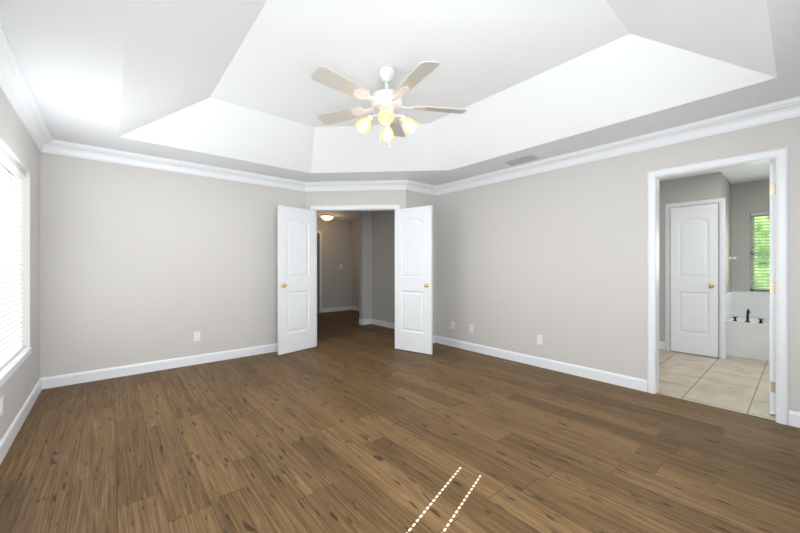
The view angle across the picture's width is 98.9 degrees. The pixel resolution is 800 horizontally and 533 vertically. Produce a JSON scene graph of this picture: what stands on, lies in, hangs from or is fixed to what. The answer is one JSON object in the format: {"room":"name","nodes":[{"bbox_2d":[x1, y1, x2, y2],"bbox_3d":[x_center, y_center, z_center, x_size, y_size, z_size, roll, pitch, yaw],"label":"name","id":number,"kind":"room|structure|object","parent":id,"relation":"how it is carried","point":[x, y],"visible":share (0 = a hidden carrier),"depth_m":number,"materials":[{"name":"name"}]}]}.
{"room":"empty bedroom","nodes":[
{"label":"empty bedroom","id":0,"kind":"room"},
{"bbox_2d":[0,87,39,440],"bbox_3d":[-1.902,-0.275,1.315,0.160,2.950,5.414,0,0,-40],"label":"wall","id":1,"kind":"structure","parent":0,"point":[18,144],"depth_m":2.89,"materials":[{"name":"grey paint"}]},
{"bbox_2d":[0,395,3,415],"bbox_3d":[-2.489,0.870,2.139,0.010,0.114,0.070,0,0,-40],"label":"outlet","id":2,"kind":"object","parent":1,"relation":"attached to","point":[1,404],"visible":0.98,"depth_m":2.13,"materials":[{"name":"white plastic"}]},
{"bbox_2d":[0,144,24,370],"bbox_3d":[-2.733,-0.050,2.285,0.123,1.500,1.500,0,0,-40],"label":"window blinds","id":3,"kind":"object","parent":1,"relation":"attached to","point":[11,348],"visible":1,"depth_m":2.57,"materials":[{"name":"white plastic"}]},
{"bbox_2d":[0,347,31,387],"bbox_3d":[-2.707,0.717,2.306,0.124,0.057,1.560,0,0,-40],"label":"window sill","id":4,"kind":"structure","parent":1,"relation":"in","point":[8,370],"depth_m":2.43,"materials":[{"name":"white wood"}]},
{"bbox_2d":[0,22,55,153],"bbox_3d":[-1.766,-1.180,1.352,0.096,0.120,5.294,0,0,-40],"label":"crown molding","id":5,"kind":"structure","parent":1,"relation":"attached to","point":[15,87],"depth_m":2.39,"materials":[{"name":"white"}]},
{"bbox_2d":[0,0,799,185],"bbox_3d":[-0.107,-1.410,2.758,4.445,0.340,5.294,0,0,-40],"label":"ceiling tray","id":6,"kind":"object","parent":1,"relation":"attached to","point":[230,84],"visible":0.83,"depth_m":2.55,"materials":[{"name":"white paint"}]},
{"bbox_2d":[311,61,466,147],"bbox_3d":[-0.123,-1.274,2.724,1.262,0.612,1.283,0,0,-40],"label":"fan","id":7,"kind":"object","parent":6,"relation":"hanging from","point":[386,103],"visible":0.98,"depth_m":2.69,"materials":[{"name":"white wood"}]},
{"bbox_2d":[504,155,538,164],"bbox_3d":[1.409,-1.234,3.982,0.170,0.010,0.350,0,0,-40],"label":"air vent grille","id":8,"kind":"object","parent":6,"relation":"attached to","point":[521,160],"visible":1,"depth_m":3.97,"materials":[{"name":"silver metal"}]},
{"bbox_2d":[40,152,304,377],"bbox_3d":[-2.548,-0.275,4.238,2.955,2.950,0.120,0,0,-40],"label":"wall","id":9,"kind":"structure","parent":0,"point":[138,265],"depth_m":3.90,"materials":[{"name":"grey paint"}]},
{"bbox_2d":[194,332,199,341],"bbox_3d":[-2.492,0.860,4.200,0.070,0.114,0.010,0,0,-40],"label":"outlet","id":10,"kind":"object","parent":9,"relation":"attached to","point":[196,336],"visible":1,"depth_m":4.20,"materials":[{"name":"white plastic"}]},
{"bbox_2d":[56,140,435,194],"bbox_3d":[-1.444,-1.180,4.331,4.200,0.120,1.166,0,0,-40],"label":"crown molding","id":11,"kind":"structure","parent":9,"relation":"attached to","point":[65,148],"depth_m":4.35,"materials":[{"name":"white"}]},
{"bbox_2d":[0,336,799,463],"bbox_3d":[-0.107,1.144,2.758,4.445,0.112,5.294,0,0,-40],"label":"baseboard","id":12,"kind":"structure","parent":9,"relation":"attached to","point":[8,438],"depth_m":3.75,"materials":[{"name":"white wood"}]},
{"bbox_2d":[317,218,351,312],"bbox_3d":[-2.494,-0.275,8.592,2.950,2.950,0.120,0,0,-40],"label":"wall","id":13,"kind":"structure","parent":0,"point":[336,253],"depth_m":9.15,"materials":[{"name":"grey paint"}]},
{"bbox_2d":[317,231,321,312],"bbox_3d":[-2.385,0.137,8.594,0.934,2.127,0.018,0,0,-40],"label":"door frame","id":14,"kind":"structure","parent":13,"relation":"attached to","point":[320,232],"depth_m":8.86,"materials":[{"name":"white wood"}]},
{"bbox_2d":[322,306,351,312],"bbox_3d":[-1.682,1.144,9.193,0.886,0.112,0.014,0,0,-40],"label":"baseboard","id":15,"kind":"structure","parent":13,"relation":"attached to","point":[332,309],"depth_m":9.17,"materials":[{"name":"white wood"}]},
{"bbox_2d":[317,211,358,221],"bbox_3d":[-1.067,-1.266,7.003,3.070,0.049,4.390,0,0,-40],"label":"ceiling","id":16,"kind":"structure","parent":0,"point":[351,216],"depth_m":8.32,"materials":[{"name":"white paint"}]},
{"bbox_2d":[321,214,332,219],"bbox_3d":[-1.764,-1.180,8.280,0.310,0.120,0.310,0,0,-40],"label":"hall ceiling light","id":17,"kind":"object","parent":16,"relation":"attached to","point":[326,217],"visible":1,"depth_m":8.18,"materials":[{"name":"white glass"}]},
{"bbox_2d":[305,190,405,209],"bbox_3d":[-0.686,-0.275,5.115,1.563,2.950,0.120,0,0,5],"label":"wall","id":18,"kind":"structure","parent":0,"point":[366,197],"depth_m":5.05,"materials":[{"name":"grey paint"}]},
{"bbox_2d":[310,204,400,209],"bbox_3d":[-0.667,0.146,5.050,0.963,2.107,0.963,0,0,-40],"label":"door frame","id":19,"kind":"structure","parent":18,"relation":"attached to","point":[393,206],"depth_m":5.04,"materials":[{"name":"white"}]},
{"bbox_2d":[314,157,775,393],"bbox_3d":[0.830,0.170,3.938,1.731,2.060,4.697,0,0,-40],"label":"door frames","id":20,"kind":"structure","parent":18,"relation":"in","point":[657,250],"depth_m":3.24,"materials":[{"name":"white wood"}]},
{"bbox_2d":[278,205,315,354],"bbox_3d":[-1.438,0.181,4.822,0.601,2.014,0.213,0,0,-40],"label":"door","id":21,"kind":"structure","parent":20,"relation":"attached to","point":[296,279],"depth_m":4.81,"materials":[{"name":"white wood"}]},
{"bbox_2d":[395,205,432,353],"bbox_3d":[0.195,0.181,4.817,0.231,2.014,0.604,0,0,-40],"label":"door","id":22,"kind":"structure","parent":20,"relation":"attached to","point":[413,279],"depth_m":4.77,"materials":[{"name":"white wood"}]},
{"bbox_2d":[770,163,775,414],"bbox_3d":[3.281,0.181,2.984,0.760,2.014,0.095,0,0,-40],"label":"door","id":23,"kind":"structure","parent":20,"relation":"attached to","point":[773,289],"depth_m":2.74,"materials":[{"name":"white wood"}]},
{"bbox_2d":[352,211,367,313],"bbox_3d":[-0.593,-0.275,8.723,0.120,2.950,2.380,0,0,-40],"label":"wall","id":24,"kind":"structure","parent":0,"point":[359,228],"depth_m":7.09,"materials":[{"name":"grey paint"}]},
{"bbox_2d":[368,210,394,322],"bbox_3d":[0.084,-0.275,6.441,0.140,2.950,2.216,0,0,-40],"label":"wall","id":25,"kind":"structure","parent":0,"point":[373,264],"depth_m":6.90,"materials":[{"name":"grey paint"}]},
{"bbox_2d":[370,318,394,328],"bbox_3d":[0.041,1.144,6.404,0.014,0.112,1.976,0,0,-40],"label":"baseboard","id":26,"kind":"structure","parent":25,"relation":"attached to","point":[373,321],"depth_m":6.85,"materials":[{"name":"white wood"}]},
{"bbox_2d":[0,310,799,532],"bbox_3d":[-0.117,1.250,7.606,11.300,0.101,13.300,0,0,-40],"label":"floor","id":27,"kind":"structure","parent":0,"point":[374,432],"depth_m":2.21,"materials":[{"name":"brown wood"}]},
{"bbox_2d":[406,190,435,335],"bbox_3d":[0.335,-0.275,5.279,0.750,2.950,0.120,0,0,-40],"label":"wall","id":28,"kind":"structure","parent":0,"point":[415,199],"depth_m":5.36,"materials":[{"name":"grey paint"}]},
{"bbox_2d":[436,116,799,411],"bbox_3d":[1.980,-0.275,3.827,0.120,2.950,4.464,0,0,-40],"label":"wall","id":29,"kind":"structure","parent":0,"point":[557,259],"depth_m":3.81,"materials":[{"name":"grey paint"}]},
{"bbox_2d":[451,321,454,328],"bbox_3d":[0.791,0.880,5.129,0.010,0.114,0.070,0,0,-40],"label":"outlet","id":30,"kind":"object","parent":29,"relation":"attached to","point":[452,324],"visible":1,"depth_m":5.13,"materials":[{"name":"white plastic"}]},
{"bbox_2d":[469,324,472,332],"bbox_3d":[1.013,0.880,4.866,0.010,0.114,0.070,0,0,-40],"label":"outlet","id":31,"kind":"object","parent":29,"relation":"attached to","point":[470,327],"visible":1,"depth_m":4.86,"materials":[{"name":"white plastic"}]},
{"bbox_2d":[537,335,542,344],"bbox_3d":[1.672,0.875,4.090,0.010,0.114,0.070,0,0,-40],"label":"outlet","id":32,"kind":"object","parent":29,"relation":"attached to","point":[540,339],"visible":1,"depth_m":4.08,"materials":[{"name":"white plastic"}]},
{"bbox_2d":[432,96,799,194],"bbox_3d":[1.859,-1.180,3.803,0.096,0.120,4.104,0,0,-40],"label":"crown molding","id":33,"kind":"structure","parent":29,"relation":"attached to","point":[788,108],"depth_m":3.22,"materials":[{"name":"white"}]},
{"bbox_2d":[647,147,788,424],"bbox_3d":[2.651,0.146,2.929,0.018,2.107,0.894,0,0,-40],"label":"door frame","id":34,"kind":"structure","parent":29,"relation":"attached to","point":[781,155],"depth_m":2.63,"materials":[{"name":"white wood"}]},
{"bbox_2d":[659,172,722,357],"bbox_3d":[3.533,-0.275,5.373,0.120,2.950,2.226,0,0,-40],"label":"wall","id":35,"kind":"structure","parent":0,"point":[703,187],"depth_m":4.82,"materials":[{"name":"grey paint"}]},
{"bbox_2d":[659,341,664,349],"bbox_3d":[3.637,1.144,5.353,0.279,0.112,2.152,0,0,-40],"label":"baseboard","id":36,"kind":"structure","parent":35,"relation":"attached to","point":[661,345],"depth_m":4.96,"materials":[{"name":"white"}]},
{"bbox_2d":[670,203,717,357],"bbox_3d":[3.977,0.181,4.646,0.096,2.014,0.503,0,0,-40],"label":"closet door","id":37,"kind":"structure","parent":35,"relation":"in","point":[694,279],"depth_m":4.64,"materials":[{"name":"white wood"}]},
{"bbox_2d":[665,198,725,358],"bbox_3d":[4.025,0.151,4.687,0.018,2.097,0.634,0,0,-40],"label":"trim","id":38,"kind":"structure","parent":35,"relation":"attached to","point":[722,276],"depth_m":4.48,"materials":[{"name":"white wood"}]},
{"bbox_2d":[657,349,775,420],"bbox_3d":[4.045,1.250,3.989,3.430,0.100,5.000,0,0,-40],"label":"floor","id":39,"kind":"structure","parent":0,"point":[737,384],"depth_m":3.57,"materials":[{"name":"beige tile"}]},
{"bbox_2d":[726,309,769,360],"bbox_3d":[5.380,0.884,4.079,0.748,0.632,2.110,0,0,-40],"label":"bathtub","id":40,"kind":"object","parent":39,"relation":"on","point":[747,336],"visible":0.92,"depth_m":4.50,"materials":[{"name":"white plastic"}]},
{"bbox_2d":[659,161,775,183],"bbox_3d":[4.032,-1.265,3.978,3.205,0.050,5.000,0,0,-40],"label":"ceiling","id":41,"kind":"structure","parent":0,"point":[750,173],"depth_m":4.56,"materials":[{"name":"white paint"}]},
{"bbox_2d":[723,175,730,292],"bbox_3d":[4.649,-0.275,4.939,1.020,2.950,0.120,0,0,-40],"label":"wall","id":42,"kind":"structure","parent":0,"point":[726,184],"depth_m":4.95,"materials":[{"name":"grey paint"}]},
{"bbox_2d":[731,179,769,316],"bbox_3d":[5.928,-0.275,4.127,0.120,2.950,2.774,0,0,-40],"label":"wall","id":43,"kind":"structure","parent":0,"point":[748,199],"depth_m":5.05,"materials":[{"name":"grey paint"}]},
{"bbox_2d":[726,291,769,319],"bbox_3d":[5.402,0.555,4.073,0.749,0.370,2.173,0,0,-40],"label":"tile","id":44,"kind":"structure","parent":43,"relation":"attached to","point":[740,303],"depth_m":4.97,"materials":[{"name":"white tile"}]},
{"bbox_2d":[748,291,769,292],"bbox_3d":[5.450,0.370,4.675,0.140,0.020,0.968,0,0,-40],"label":"window sill","id":45,"kind":"structure","parent":43,"relation":"in","point":[757,292],"depth_m":4.93,"materials":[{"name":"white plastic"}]},
{"bbox_2d":[750,212,769,291],"bbox_3d":[5.462,-0.210,4.684,0.090,1.140,0.928,0,0,-40],"label":"window blinds","id":46,"kind":"object","parent":43,"relation":"attached to","point":[753,252],"visible":0.58,"depth_m":4.97,"materials":[{"name":"white plastic"}]},
{"label":"outside","id":47,"kind":"structure","parent":0,"visible":0},
{"bbox_2d":[755,216,769,288],"bbox_3d":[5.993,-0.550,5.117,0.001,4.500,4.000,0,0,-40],"label":"trees","id":48,"kind":"object","parent":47,"point":[762,250],"depth_m":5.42,"materials":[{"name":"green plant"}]}
]}

